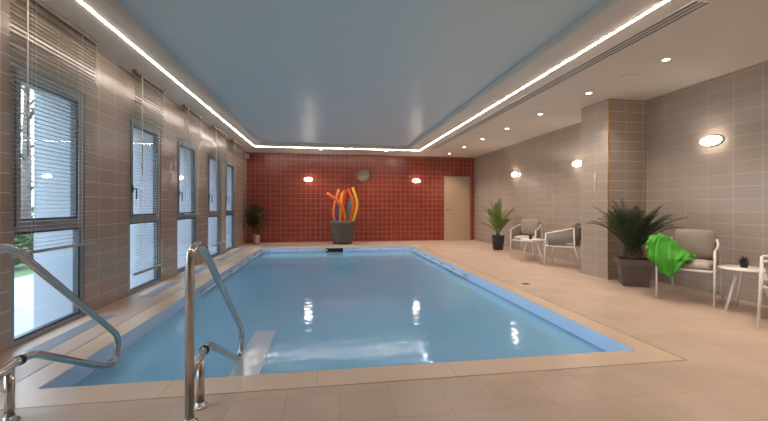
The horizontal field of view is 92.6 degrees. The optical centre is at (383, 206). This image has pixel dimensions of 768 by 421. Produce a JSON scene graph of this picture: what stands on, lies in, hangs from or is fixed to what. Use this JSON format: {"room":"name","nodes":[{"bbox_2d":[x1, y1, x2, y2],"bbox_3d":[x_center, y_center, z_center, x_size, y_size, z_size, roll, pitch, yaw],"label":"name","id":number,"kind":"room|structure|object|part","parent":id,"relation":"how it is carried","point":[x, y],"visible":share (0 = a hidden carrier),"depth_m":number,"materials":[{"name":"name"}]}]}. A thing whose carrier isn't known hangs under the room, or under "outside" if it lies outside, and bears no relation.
{"room":"indoor swimming pool","nodes":[
{"label":"indoor swimming pool","id":0,"kind":"room"},
{"bbox_2d":[21,83,39,90],"bbox_3d":[-3.370,-1.674,4.334,0.364,1.065,14.000,0,0,-9],"label":"lintel","id":1,"kind":"object","parent":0,"point":[22,84],"depth_m":3.51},
{"bbox_2d":[33,91,72,328],"bbox_3d":[-3.329,0.036,4.050,0.364,2.355,0.835,0,0,-9],"label":"window glass","id":2,"kind":"object","parent":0,"point":[50,304],"visible":0.21,"depth_m":3.63,"materials":[{"name":"glass"}]},
{"bbox_2d":[0,0,246,353],"bbox_3d":[-3.136,-0.201,4.279,0.085,2.890,13.820,0,0,-9],"label":"wall","id":3,"kind":"structure","parent":0,"point":[106,262],"depth_m":4.08,"materials":[{"name":"beige tile"}]},
{"bbox_2d":[10,61,83,348],"bbox_3d":[-2.968,-0.015,3.243,0.079,2.220,0.870,0,0,-9],"label":"window","id":4,"kind":"structure","parent":3,"relation":"in","point":[58,222],"depth_m":3.26,"materials":[{"name":"metal"}]},
{"bbox_3d":[-2.963,-0.460,3.244,0.069,1.236,0.776,0,0,-9],"label":"sash","id":5,"kind":"part","parent":4,"relation":"part of","materials":[{"name":"metal"}]},
{"bbox_2d":[8,0,98,256],"bbox_3d":[-2.789,-0.639,3.164,0.067,2.011,1.010,0,0,-9],"label":"blind","id":6,"kind":"object","parent":4,"relation":"attached to","point":[38,4],"visible":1,"depth_m":3.07,"materials":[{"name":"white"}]},
{"bbox_3d":[-2.755,-0.625,2.889,0.031,1.960,0.003,0,0,-9],"label":"ladder cord","id":7,"kind":"part","parent":6,"relation":"part of","materials":[{"name":"beige plastic"}]},
{"bbox_3d":[-2.799,0.355,3.163,0.028,0.024,1.000,0,0,-9],"label":"rail","id":8,"kind":"part","parent":6,"relation":"part of","materials":[{"name":"silver metal"}]},
{"bbox_3d":[-2.796,-1.625,3.163,0.050,0.040,1.010,0,0,-9],"label":"head rail","id":9,"kind":"part","parent":6,"relation":"part of","materials":[{"name":"brown"}]},
{"bbox_3d":[-2.840,-0.625,3.437,0.031,1.960,0.003,0,0,-9],"label":"ladder cord","id":10,"kind":"part","parent":6,"relation":"part of","materials":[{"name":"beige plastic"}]},
{"bbox_2d":[129,115,159,294],"bbox_3d":[-3.202,-0.016,4.932,0.136,2.220,0.870,0,0,-9],"label":"window","id":11,"kind":"structure","parent":3,"relation":"in","point":[133,218],"depth_m":4.99,"materials":[{"name":"metal"}]},
{"bbox_3d":[-3.224,-0.461,4.928,0.069,1.236,0.776,0,0,-9],"label":"sash","id":12,"kind":"part","parent":11,"relation":"part of","materials":[{"name":"metal"}]},
{"bbox_2d":[132,69,164,275],"bbox_3d":[-3.041,-0.409,4.785,0.067,2.472,0.790,0,0,-9],"label":"blind","id":13,"kind":"object","parent":11,"relation":"attached to","point":[136,72],"visible":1,"depth_m":4.73,"materials":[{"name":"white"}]},
{"bbox_3d":[-3.016,-0.395,4.569,0.031,2.420,0.003,0,0,-9],"label":"ladder cord","id":14,"kind":"part","parent":13,"relation":"part of","materials":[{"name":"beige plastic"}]},
{"bbox_3d":[-3.047,-1.625,4.784,0.050,0.040,0.790,0,0,-9],"label":"head rail","id":15,"kind":"part","parent":13,"relation":"part of","materials":[{"name":"brown"}]},
{"bbox_3d":[-3.052,0.815,4.784,0.028,0.024,0.780,0,0,-9],"label":"rail","id":16,"kind":"part","parent":13,"relation":"part of","materials":[{"name":"silver metal"}]},
{"bbox_3d":[-3.083,-0.396,4.998,0.031,2.420,0.003,0,0,-9],"label":"ladder cord","id":17,"kind":"part","parent":13,"relation":"part of","materials":[{"name":"grey fabric"}]},
{"bbox_3d":[-3.073,-1.398,5.139,0.024,0.435,0.023,0,0,-9],"label":"pull cord","id":18,"kind":"part","parent":13,"relation":"part of","materials":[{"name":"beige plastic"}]},
{"bbox_2d":[177,138,195,273],"bbox_3d":[-3.428,-0.016,6.390,0.136,2.220,0.900,0,0,-9],"label":"window","id":19,"kind":"structure","parent":3,"relation":"in","point":[180,143],"depth_m":6.42,"materials":[{"name":"metal"}]},
{"bbox_3d":[-3.451,-0.461,6.386,0.069,1.236,0.806,0,0,-9],"label":"sash","id":20,"kind":"part","parent":19,"relation":"part of","materials":[{"name":"metal"}]},
{"bbox_2d":[182,104,201,214],"bbox_3d":[-3.275,-0.755,6.297,0.067,1.782,0.790,0,0,-9],"label":"blind","id":21,"kind":"object","parent":19,"relation":"attached to","point":[185,107],"visible":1,"depth_m":6.25,"materials":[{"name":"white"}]},
{"bbox_3d":[-3.282,-1.626,6.295,0.050,0.040,0.790,0,0,-9],"label":"head rail","id":22,"kind":"part","parent":21,"relation":"part of","materials":[{"name":"brown"}]},
{"bbox_2d":[208,152,219,257],"bbox_3d":[-3.669,-0.017,7.941,0.136,2.220,0.900,0,0,-9],"label":"window","id":23,"kind":"structure","parent":3,"relation":"in","point":[210,155],"depth_m":8.26,"materials":[{"name":"metal"}]},
{"bbox_3d":[-3.692,-0.462,7.937,0.069,1.236,0.806,0,0,-9],"label":"sash","id":24,"kind":"part","parent":23,"relation":"part of","materials":[{"name":"metal"}]},
{"bbox_2d":[212,125,226,246],"bbox_3d":[-3.524,-0.420,7.893,0.067,2.452,0.960,0,0,-9],"label":"blind","id":25,"kind":"object","parent":23,"relation":"attached to","point":[215,128],"visible":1,"depth_m":7.85,"materials":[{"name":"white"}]},
{"bbox_3d":[-3.530,-1.626,7.891,0.050,0.040,0.960,0,0,-9],"label":"head rail","id":26,"kind":"part","parent":25,"relation":"part of","materials":[{"name":"brown"}]},
{"bbox_3d":[-3.573,-0.406,8.152,0.031,2.400,0.003,0,0,-9],"label":"ladder cord","id":27,"kind":"part","parent":25,"relation":"part of","materials":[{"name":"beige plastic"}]},
{"bbox_2d":[226,160,234,251],"bbox_3d":[-3.870,-0.017,9.235,0.136,2.220,0.880,0,0,-9],"label":"window","id":28,"kind":"structure","parent":3,"relation":"in","point":[231,212],"depth_m":9.56,"materials":[{"name":"metal"}]},
{"bbox_3d":[-3.893,-0.462,9.232,0.069,1.236,0.786,0,0,-9],"label":"sash","id":29,"kind":"part","parent":28,"relation":"part of","materials":[{"name":"metal"}]},
{"bbox_2d":[130,128,153,287],"bbox_3d":[-3.572,0.036,5.613,0.364,2.355,0.590,0,0,-9],"label":"pier","id":30,"kind":"object","parent":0,"point":[147,208],"visible":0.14,"depth_m":5.33,"materials":[{"name":"glass"}]},
{"bbox_2d":[177,147,190,268],"bbox_3d":[-3.807,0.036,7.125,0.364,2.355,0.670,0,0,-9],"label":"pier","id":31,"kind":"object","parent":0,"point":[184,226],"visible":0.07,"depth_m":6.80,"materials":[{"name":"glass"}]},
{"bbox_2d":[208,159,216,254],"bbox_3d":[-4.029,0.035,8.553,0.364,2.355,0.420,0,0,-9],"label":"pier","id":32,"kind":"object","parent":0,"point":[211,222],"visible":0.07,"depth_m":8.36,"materials":[{"name":"glass"}]},
{"bbox_2d":[226,166,230,247],"bbox_3d":[-4.322,0.035,10.441,0.364,2.355,1.640,0,0,-9],"label":"pier","id":33,"kind":"object","parent":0,"point":[228,218],"depth_m":9.65,"materials":[{"name":"glass"}]},
{"bbox_2d":[253,234,259,243],"bbox_3d":[-3.736,0.953,10.754,0.190,0.279,0.190,0,0,-9],"label":"pot","id":34,"kind":"object","parent":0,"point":[256,237],"depth_m":10.68,"materials":[{"name":"beige ceramic"}]},
{"bbox_2d":[247,152,473,242],"bbox_3d":[-0.588,-0.326,11.769,7.650,3.150,0.200,0,0,-9],"label":"wall","id":35,"kind":"structure","parent":0,"point":[391,207],"depth_m":11.62,"materials":[{"name":"red tile"}]},
{"bbox_2d":[304,177,312,181],"bbox_3d":[-2.339,-0.844,11.353,0.270,0.136,0.085,0,0,-9],"label":"wall light","id":36,"kind":"object","parent":35,"relation":"attached to","point":[308,179],"visible":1,"depth_m":11.32,"materials":[{"name":"white plastic"}]},
{"bbox_2d":[357,169,369,181],"bbox_3d":[-0.657,-0.986,11.635,0.420,0.420,0.044,0,0,-9],"label":"wall clock","id":37,"kind":"object","parent":35,"relation":"attached to","point":[363,175],"visible":1,"depth_m":11.62,"materials":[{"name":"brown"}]},
{"bbox_2d":[444,176,469,239],"bbox_3d":[2.412,0.054,12.165,0.900,2.100,0.179,0,0,-9],"label":"door","id":38,"kind":"structure","parent":35,"relation":"in","point":[456,189],"depth_m":12.13,"materials":[{"name":"beige wood"}]},
{"bbox_2d":[0,240,767,420],"bbox_3d":[0.485,1.176,4.842,7.250,0.150,13.820,0,0,-9],"label":"floor","id":39,"kind":"structure","parent":0,"point":[723,374],"depth_m":2.33,"materials":[{"name":"tile"}]},
{"bbox_2d":[0,244,120,420],"bbox_3d":[-1.973,0.698,2.270,0.084,1.027,1.205,0,0,-9],"label":"pool handrail","id":40,"kind":"object","parent":39,"relation":"on","point":[7,371],"visible":1,"depth_m":2.08,"materials":[{"name":"silver metal"}]},
{"bbox_3d":[-1.912,0.958,1.874,0.041,0.262,0.041,0,0,-9],"label":"post","id":41,"kind":"part","parent":40,"relation":"part of","materials":[{"name":"silver metal"}]},
{"bbox_2d":[25,315,115,351],"bbox_3d":[-2.705,1.093,3.233,0.150,0.004,0.920,0,0,-9],"label":"floor vent","id":42,"kind":"object","parent":39,"relation":"in","point":[53,342],"visible":0.84,"depth_m":3.11,"materials":[{"name":"silver metal"}]},
{"bbox_2d":[139,281,181,296],"bbox_3d":[-2.967,1.093,4.918,0.150,0.004,0.920,0,0,-9],"label":"floor vent","id":43,"kind":"object","parent":39,"relation":"in","point":[172,283],"visible":1,"depth_m":4.84,"materials":[{"name":"silver metal"}]},
{"bbox_2d":[195,265,207,273],"bbox_3d":[-3.193,1.092,6.376,0.150,0.004,0.920,0,0,-9],"label":"floor vent","id":44,"kind":"object","parent":39,"relation":"in","point":[204,267],"visible":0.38,"depth_m":6.39,"materials":[{"name":"silver metal"}]},
{"bbox_2d":[184,242,243,420],"bbox_3d":[-1.069,0.700,2.410,0.084,1.027,1.205,0,0,-9],"label":"pool handrail","id":45,"kind":"object","parent":39,"relation":"on","point":[193,366],"visible":1,"depth_m":1.92,"materials":[{"name":"silver metal"}]},
{"bbox_3d":[-1.008,0.959,2.014,0.041,0.262,0.041,0,0,-9],"label":"post","id":46,"kind":"part","parent":45,"relation":"part of","materials":[{"name":"silver metal"}]},
{"bbox_2d":[217,254,233,259],"bbox_3d":[-3.434,1.092,7.927,0.150,0.004,0.920,0,0,-9],"label":"floor vent","id":47,"kind":"object","parent":39,"relation":"in","point":[227,255],"visible":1,"depth_m":7.90,"materials":[{"name":"silver metal"}]},
{"bbox_2d":[244,199,268,243],"bbox_3d":[-3.743,0.432,10.771,0.698,1.320,0.506,0,0,-25],"label":"potted ficus","id":48,"kind":"object","parent":39,"relation":"on","point":[256,237],"visible":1,"depth_m":10.70,"materials":[{"name":"plant"}]},
{"bbox_2d":[39,246,634,388],"bbox_3d":[-0.652,1.826,6.265,4.280,1.446,7.780,0,0,-9],"label":"basin","id":49,"kind":"object","parent":39,"relation":"in","point":[76,373],"visible":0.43,"depth_m":3.77,"materials":[{"name":"blue tile"}]},
{"bbox_2d":[201,251,262,293],"bbox_3d":[-2.840,1.170,7.301,0.064,0.044,4.700,0,0,-9],"label":"grab rail","id":50,"kind":"object","parent":49,"relation":"attached to","point":[203,291],"visible":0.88,"depth_m":6.54,"materials":[{"name":"white plastic"}]},
{"bbox_2d":[229,330,275,375],"bbox_3d":[-1.075,1.836,3.007,0.205,1.222,1.269,0,0,-9],"label":"step","id":51,"kind":"structure","parent":49,"relation":"on","point":[254,354],"depth_m":3.04,"materials":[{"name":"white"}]},
{"bbox_2d":[265,249,327,251],"bbox_3d":[-2.334,1.171,9.802,1.640,0.044,0.064,0,0,-9],"label":"grab rail","id":52,"kind":"object","parent":49,"relation":"attached to","point":[323,249],"visible":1,"depth_m":9.77,"materials":[{"name":"white plastic"}]},
{"bbox_2d":[325,247,343,251],"bbox_3d":[-1.350,1.188,9.981,0.520,0.160,0.012,0,0,-9],"label":"skimmer","id":53,"kind":"object","parent":49,"relation":"attached to","point":[330,249],"visible":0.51,"depth_m":9.98,"materials":[{"name":"white plastic"}]},
{"bbox_2d":[72,250,606,386],"bbox_3d":[-0.651,1.229,6.265,4.078,0.001,7.578,0,0,-9],"label":"pool water","id":54,"kind":"object","parent":49,"relation":"in","point":[354,309],"visible":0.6,"depth_m":3.90,"materials":[{"name":"blue liquid"}]},
{"bbox_2d":[0,245,684,409],"bbox_3d":[-0.645,1.124,6.255,4.460,0.050,8.000,0,0,-9],"label":"pool coping","id":55,"kind":"object","parent":49,"relation":"on","point":[28,394],"visible":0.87,"depth_m":2.45,"materials":[{"name":"tile"}]},
{"bbox_2d":[350,248,408,250],"bbox_3d":[-0.121,1.175,10.146,1.640,0.044,0.064,0,0,-9],"label":"grab rail","id":56,"kind":"object","parent":49,"relation":"attached to","point":[379,248],"visible":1,"depth_m":10.12,"materials":[{"name":"white plastic"}]},
{"bbox_2d":[410,248,467,277],"bbox_3d":[1.078,1.177,8.188,0.064,0.044,4.150,0,0,-9],"label":"grab rail","id":57,"kind":"object","parent":49,"relation":"attached to","point":[431,259],"visible":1,"depth_m":7.44,"materials":[{"name":"white plastic"}]},
{"bbox_2d":[330,220,354,243],"bbox_3d":[-1.235,0.752,10.940,0.760,0.689,0.760,0,0,-9],"label":"planter","id":58,"kind":"object","parent":39,"relation":"on","point":[342,231],"visible":0.95,"depth_m":10.66,"materials":[{"name":"grey plastic"}]},
{"bbox_2d":[332,189,339,220],"bbox_3d":[-1.424,0.238,10.911,0.241,1.543,0.103,0,0,-17],"label":"noodle","id":59,"kind":"object","parent":58,"relation":"in","point":[338,190],"visible":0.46,"depth_m":10.86,"materials":[{"name":"orange plastic"}]},
{"bbox_2d":[326,192,346,220],"bbox_3d":[-1.347,0.289,10.710,0.673,1.445,0.161,0,0,-14],"label":"noodle","id":60,"kind":"object","parent":58,"relation":"in","point":[327,193],"visible":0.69,"depth_m":10.66,"materials":[{"name":"orange plastic"}]},
{"bbox_2d":[336,205,338,220],"bbox_3d":[-1.364,0.473,10.737,0.084,1.071,0.133,0,0,24],"label":"noodle","id":61,"kind":"object","parent":58,"relation":"in","point":[337,217],"visible":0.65,"depth_m":10.68,"materials":[{"name":"purple plastic"}]},
{"bbox_2d":[339,193,342,220],"bbox_3d":[-1.274,0.301,10.834,0.163,1.415,0.089,0,0,28],"label":"noodle","id":62,"kind":"object","parent":58,"relation":"in","point":[341,195],"visible":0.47,"depth_m":10.81,"materials":[{"name":"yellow plastic"}]},
{"bbox_2d":[342,190,346,220],"bbox_3d":[-1.196,0.249,10.936,0.186,1.517,0.102,0,0,-9],"label":"noodle","id":63,"kind":"object","parent":58,"relation":"in","point":[345,191],"visible":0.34,"depth_m":10.90,"materials":[{"name":"red plastic"}]},
{"bbox_2d":[346,199,350,220],"bbox_3d":[-1.087,0.338,11.149,0.323,1.345,0.092,0,0,-14],"label":"noodle","id":64,"kind":"object","parent":58,"relation":"in","point":[349,203],"visible":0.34,"depth_m":11.12,"materials":[{"name":"teal plastic"}]},
{"bbox_2d":[347,188,353,220],"bbox_3d":[-1.025,0.229,10.996,0.252,1.565,0.084,0,0,-14],"label":"noodle","id":65,"kind":"object","parent":58,"relation":"in","point":[348,190],"visible":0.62,"depth_m":10.98,"materials":[{"name":"orange plastic"}]},
{"bbox_2d":[351,187,357,220],"bbox_3d":[-0.918,0.215,10.908,0.307,1.596,0.102,0,0,-9],"label":"noodle","id":66,"kind":"object","parent":58,"relation":"in","point":[352,188],"visible":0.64,"depth_m":10.88,"materials":[{"name":"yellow plastic"}]},
{"bbox_2d":[478,198,516,249],"bbox_3d":[2.874,0.443,9.357,0.916,1.323,0.830,0,0,38],"label":"potted palm","id":67,"kind":"object","parent":39,"relation":"on","point":[495,216],"visible":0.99,"depth_m":9.35,"materials":[{"name":"plant"}]},
{"bbox_2d":[510,219,543,259],"bbox_3d":[3.115,0.688,7.936,0.549,0.830,0.635,0,0,42],"label":"lounge chair","id":68,"kind":"object","parent":39,"relation":"on","point":[533,227],"visible":0.77,"depth_m":7.94,"materials":[{"name":"white metal"}]},
{"bbox_2d":[514,235,540,239],"bbox_3d":[3.087,0.671,7.905,0.460,0.095,0.500,0,0,42],"label":"seat cushion","id":69,"kind":"object","parent":68,"relation":"on","point":[516,237],"depth_m":7.79,"materials":[{"name":"fabric"}]},
{"bbox_2d":[520,219,540,235],"bbox_3d":[3.201,0.456,8.031,0.423,0.364,0.198,0,0,42],"label":"cushion","id":70,"kind":"object","parent":68,"relation":"on","point":[527,226],"depth_m":7.97,"materials":[{"name":"beige fabric"}]},
{"bbox_2d":[520,238,544,262],"bbox_3d":[2.959,0.875,7.341,0.475,0.460,0.460,0,0,-9],"label":"side table","id":71,"kind":"object","parent":39,"relation":"on","point":[526,239],"visible":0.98,"depth_m":7.32,"materials":[{"name":"white metal"}]},
{"bbox_3d":[2.806,0.882,7.334,0.169,0.444,0.030,0,0,-2],"label":"leg","id":72,"kind":"part","parent":71,"relation":"part of","materials":[{"name":"white metal"}]},
{"bbox_3d":[3.039,0.883,7.486,0.030,0.444,0.170,0,0,28],"label":"leg","id":73,"kind":"part","parent":71,"relation":"part of","materials":[{"name":"white metal"}]},
{"bbox_3d":[3.054,0.883,7.208,0.030,0.444,0.169,0,0,-32],"label":"leg","id":74,"kind":"part","parent":71,"relation":"part of","materials":[{"name":"white metal"}]},
{"bbox_2d":[544,222,580,267],"bbox_3d":[3.370,0.689,6.801,0.635,0.830,0.549,0,0,39],"label":"lounge chair","id":75,"kind":"object","parent":39,"relation":"on","point":[570,237],"visible":0.96,"depth_m":6.60,"materials":[{"name":"white metal"}]},
{"bbox_3d":[2.977,0.795,6.783,0.048,0.611,0.025,0,0,39],"label":"leg","id":76,"kind":"part","parent":75,"relation":"part of","materials":[{"name":"white metal"}]},
{"bbox_3d":[3.337,0.721,6.828,0.525,0.026,0.501,0,0,39],"label":"seat frame","id":77,"kind":"part","parent":75,"relation":"part of","materials":[{"name":"white metal"}]},
{"bbox_3d":[3.362,0.424,6.808,0.547,0.160,0.547,0,0,39],"label":"arm rail","id":78,"kind":"part","parent":75,"relation":"part of","materials":[{"name":"white metal"}]},
{"bbox_2d":[566,222,580,236],"bbox_3d":[3.469,0.456,6.721,0.198,0.364,0.423,0,0,39],"label":"cushion","id":79,"kind":"object","parent":75,"relation":"on","point":[574,229],"depth_m":6.56,"materials":[{"name":"beige fabric"}]},
{"bbox_3d":[3.417,0.743,6.476,0.151,0.721,0.052,0,0,39],"label":"leg","id":80,"kind":"part","parent":75,"relation":"part of","materials":[{"name":"white metal"}]},
{"bbox_2d":[586,199,688,287],"bbox_3d":[3.458,0.490,5.011,1.087,1.230,0.999,0,0,-9],"label":"potted palm","id":81,"kind":"object","parent":39,"relation":"on","point":[633,269],"visible":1,"depth_m":5.08,"materials":[{"name":"plant"}]},
{"bbox_2d":[655,229,723,307],"bbox_3d":[3.677,0.689,4.398,0.635,0.830,0.549,0,0,-39],"label":"lounge chair","id":82,"kind":"object","parent":39,"relation":"on","point":[703,243],"visible":0.66,"depth_m":4.34,"materials":[{"name":"white metal"}]},
{"bbox_3d":[3.284,0.796,4.418,0.048,0.611,0.025,0,0,-39],"label":"leg","id":83,"kind":"part","parent":82,"relation":"part of","materials":[{"name":"white metal"}]},
{"bbox_2d":[645,233,696,276],"bbox_3d":[3.424,0.569,4.396,0.530,0.489,0.482,0,0,-39],"label":"towel","id":84,"kind":"object","parent":82,"relation":"on","point":[663,251],"visible":1,"depth_m":4.32,"materials":[{"name":"green fabric"}]},
{"bbox_2d":[672,229,716,259],"bbox_3d":[3.777,0.457,4.478,0.198,0.364,0.423,0,0,-39],"label":"cushion","id":85,"kind":"object","parent":82,"relation":"on","point":[703,243],"depth_m":4.39,"materials":[{"name":"beige fabric"}]},
{"bbox_3d":[3.669,0.424,4.391,0.547,0.160,0.547,0,0,-39],"label":"arm rail","id":86,"kind":"part","parent":82,"relation":"part of","materials":[{"name":"white metal"}]},
{"bbox_2d":[681,259,712,269],"bbox_3d":[3.644,0.672,4.371,0.500,0.095,0.460,0,0,-39],"label":"seat cushion","id":87,"kind":"object","parent":82,"relation":"on","point":[702,264],"depth_m":4.17,"materials":[{"name":"fabric"}]},
{"bbox_3d":[3.644,0.722,4.371,0.525,0.026,0.501,0,0,-39],"label":"seat frame","id":88,"kind":"part","parent":82,"relation":"part of","materials":[{"name":"white metal"}]},
{"bbox_3d":[3.613,0.796,4.010,0.048,0.611,0.025,0,0,-39],"label":"leg","id":89,"kind":"part","parent":82,"relation":"part of","materials":[{"name":"white metal"}]},
{"bbox_3d":[4.010,0.745,4.364,0.154,0.721,0.045,0,0,-24],"label":"leg","id":90,"kind":"part","parent":82,"relation":"part of","materials":[{"name":"white metal"}]},
{"bbox_2d":[717,265,767,311],"bbox_3d":[3.825,0.877,3.883,0.475,0.460,0.460,0,0,-9],"label":"side table","id":91,"kind":"object","parent":39,"relation":"on","point":[751,269],"visible":0.88,"depth_m":3.87,"materials":[{"name":"white metal"}]},
{"bbox_3d":[3.672,0.884,3.876,0.169,0.444,0.030,0,0,-2],"label":"leg","id":92,"kind":"part","parent":91,"relation":"part of","materials":[{"name":"white metal"}]},
{"bbox_3d":[3.905,0.884,4.028,0.030,0.444,0.170,0,0,28],"label":"leg","id":93,"kind":"part","parent":91,"relation":"part of","materials":[{"name":"white metal"}]},
{"bbox_2d":[739,256,748,267],"bbox_3d":[3.829,0.582,3.904,0.095,0.130,0.096,0,0,-9],"label":"potted succulent","id":94,"kind":"object","parent":91,"relation":"on","point":[743,262],"visible":1,"depth_m":3.89,"materials":[{"name":"green plant"}]},
{"bbox_2d":[756,255,767,329],"bbox_3d":[3.748,0.690,3.246,0.549,0.830,0.635,0,0,-44],"label":"lounge chair","id":95,"kind":"object","parent":39,"relation":"on","point":[763,278],"visible":1,"depth_m":3.27,"materials":[{"name":"white metal"}]},
{"bbox_3d":[3.356,0.796,3.273,0.025,0.611,0.048,0,0,-44],"label":"leg","id":96,"kind":"part","parent":95,"relation":"part of","materials":[{"name":"white metal"}]},
{"bbox_2d":[763,273,767,284],"bbox_3d":[3.719,0.672,3.276,0.460,0.095,0.500,0,0,-44],"label":"seat cushion","id":97,"kind":"object","parent":95,"relation":"on","point":[765,280],"depth_m":3.31,"materials":[{"name":"fabric"}]},
{"bbox_2d":[23,0,767,157],"bbox_3d":[0.491,-1.739,4.842,7.650,0.200,14.220,0,0,-9],"label":"ceiling","id":98,"kind":"structure","parent":0,"point":[396,77],"depth_m":4.22,"materials":[{"name":"paint"}]},
{"bbox_2d":[231,139,242,161],"bbox_3d":[-3.757,-1.022,9.399,0.067,1.250,0.970,0,0,-9],"label":"blind","id":99,"kind":"object","parent":98,"relation":"hanging from","point":[235,144],"visible":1,"depth_m":9.34,"materials":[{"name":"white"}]},
{"bbox_2d":[78,0,668,150],"bbox_3d":[-0.579,-1.637,6.042,4.626,0.005,8.731,0,0,-9],"label":"light strip","id":100,"kind":"object","parent":98,"relation":"attached to","point":[78,0],"visible":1,"depth_m":4.17,"materials":[{"name":"beige"}]},
{"bbox_2d":[431,0,712,148],"bbox_3d":[1.963,-1.634,6.655,0.167,0.004,7.574,0,0,-9],"label":"ceiling vent","id":101,"kind":"object","parent":98,"relation":"in","point":[695,5],"visible":1,"depth_m":3.97,"materials":[{"name":"white plastic"}]},
{"bbox_2d":[619,74,635,79],"bbox_3d":[3.069,-1.627,4.625,0.180,0.014,0.180,0,0,-9],"label":"ceiling detector","id":102,"kind":"object","parent":98,"relation":"attached to","point":[626,77],"visible":1,"depth_m":4.61,"materials":[{"name":"paint"}]},
{"bbox_2d":[491,235,504,249],"bbox_3d":[2.941,0.920,9.464,0.340,0.369,0.340,0,0,-9],"label":"pot","id":103,"kind":"object","parent":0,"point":[497,240],"depth_m":9.34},
{"bbox_2d":[581,99,645,279],"bbox_3d":[3.665,-0.263,5.892,0.650,2.740,0.600,0,0,-9],"label":"wall column","id":104,"kind":"structure","parent":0,"point":[627,118],"depth_m":5.63,"materials":[{"name":"beige tile"}]},
{"bbox_2d":[594,173,595,189],"bbox_3d":[3.338,-0.399,5.808,0.021,0.270,0.044,0,0,-9],"label":"thermometer","id":105,"kind":"object","parent":104,"relation":"attached to","point":[594,173],"visible":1,"depth_m":5.80,"materials":[{"name":"white plastic"}]},
{"bbox_2d":[607,98,608,279],"bbox_3d":[3.386,-0.264,5.544,0.008,2.740,0.014,0,0,-9],"label":"trim","id":106,"kind":"structure","parent":104,"relation":"attached to","point":[608,98],"depth_m":5.54,"materials":[{"name":"gold metal"}]},
{"bbox_2d":[474,60,767,305],"bbox_3d":[4.169,-0.188,5.414,0.200,2.890,13.820,0,0,-9],"label":"wall","id":107,"kind":"structure","parent":0,"point":[722,189],"depth_m":5.00,"materials":[{"name":"beige tile"}]},
{"bbox_2d":[572,160,580,166],"bbox_3d":[3.758,-0.838,7.141,0.085,0.136,0.270,0,0,-9],"label":"wall light","id":108,"kind":"object","parent":107,"relation":"attached to","point":[577,163],"visible":0.9,"depth_m":7.10,"materials":[{"name":"white plastic"}]},
{"bbox_2d":[700,135,723,145],"bbox_3d":[4.143,-0.838,4.661,0.085,0.136,0.270,0,0,-9],"label":"wall light","id":109,"kind":"object","parent":107,"relation":"attached to","point":[713,140],"visible":1,"depth_m":4.61,"materials":[{"name":"white plastic"}]},
{"bbox_2d":[614,256,654,287],"bbox_3d":[3.537,0.918,5.205,0.409,0.374,0.409,0,0,23],"label":"planter","id":110,"kind":"object","parent":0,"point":[632,271],"depth_m":5.06,"materials":[{"name":"grey concrete"}]},
{"bbox_2d":[739,261,748,267],"bbox_3d":[3.830,0.615,3.904,0.081,0.064,0.081,0,0,-9],"label":"pot","id":111,"kind":"object","parent":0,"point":[743,264],"depth_m":3.88,"materials":[{"name":"grey ceramic"}]},
{"label":"outside","id":112,"kind":"structure","parent":0,"visible":0},
{"bbox_2d":[14,247,33,277],"bbox_3d":[-12.165,1.353,9.243,10.800,0.250,38.000,0,0,-9],"label":"lawn","id":113,"kind":"structure","parent":112,"point":[20,270],"depth_m":7.01,"materials":[{"name":"green plant"}]},
{"bbox_2d":[14,233,33,266],"bbox_3d":[-7.493,0.806,7.140,1.263,1.073,1.297,0,0,-9],"label":"shrub","id":114,"kind":"object","parent":113,"relation":"on","point":[17,261],"visible":0.22,"depth_m":7.28,"materials":[{"name":"green plant"}]},
{"bbox_2d":[21,87,33,247],"bbox_3d":[-8.635,-2.285,9.256,6.743,7.047,5.884,0,0,4],"label":"bare tree","id":115,"kind":"object","parent":113,"relation":"on","point":[25,213],"visible":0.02,"depth_m":9.03,"materials":[{"name":"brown plant"}]},
{"bbox_2d":[21,90,33,181],"bbox_3d":[-14.919,-2.546,15.220,7.461,7.546,5.300,0,0,40],"label":"bare tree","id":116,"kind":"object","parent":113,"relation":"on","point":[21,90],"visible":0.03,"depth_m":14.85,"materials":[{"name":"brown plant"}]},
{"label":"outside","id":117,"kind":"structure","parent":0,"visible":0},
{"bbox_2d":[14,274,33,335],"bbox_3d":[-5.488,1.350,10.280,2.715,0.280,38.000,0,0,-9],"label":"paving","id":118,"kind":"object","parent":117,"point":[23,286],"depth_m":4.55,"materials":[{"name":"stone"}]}
]}

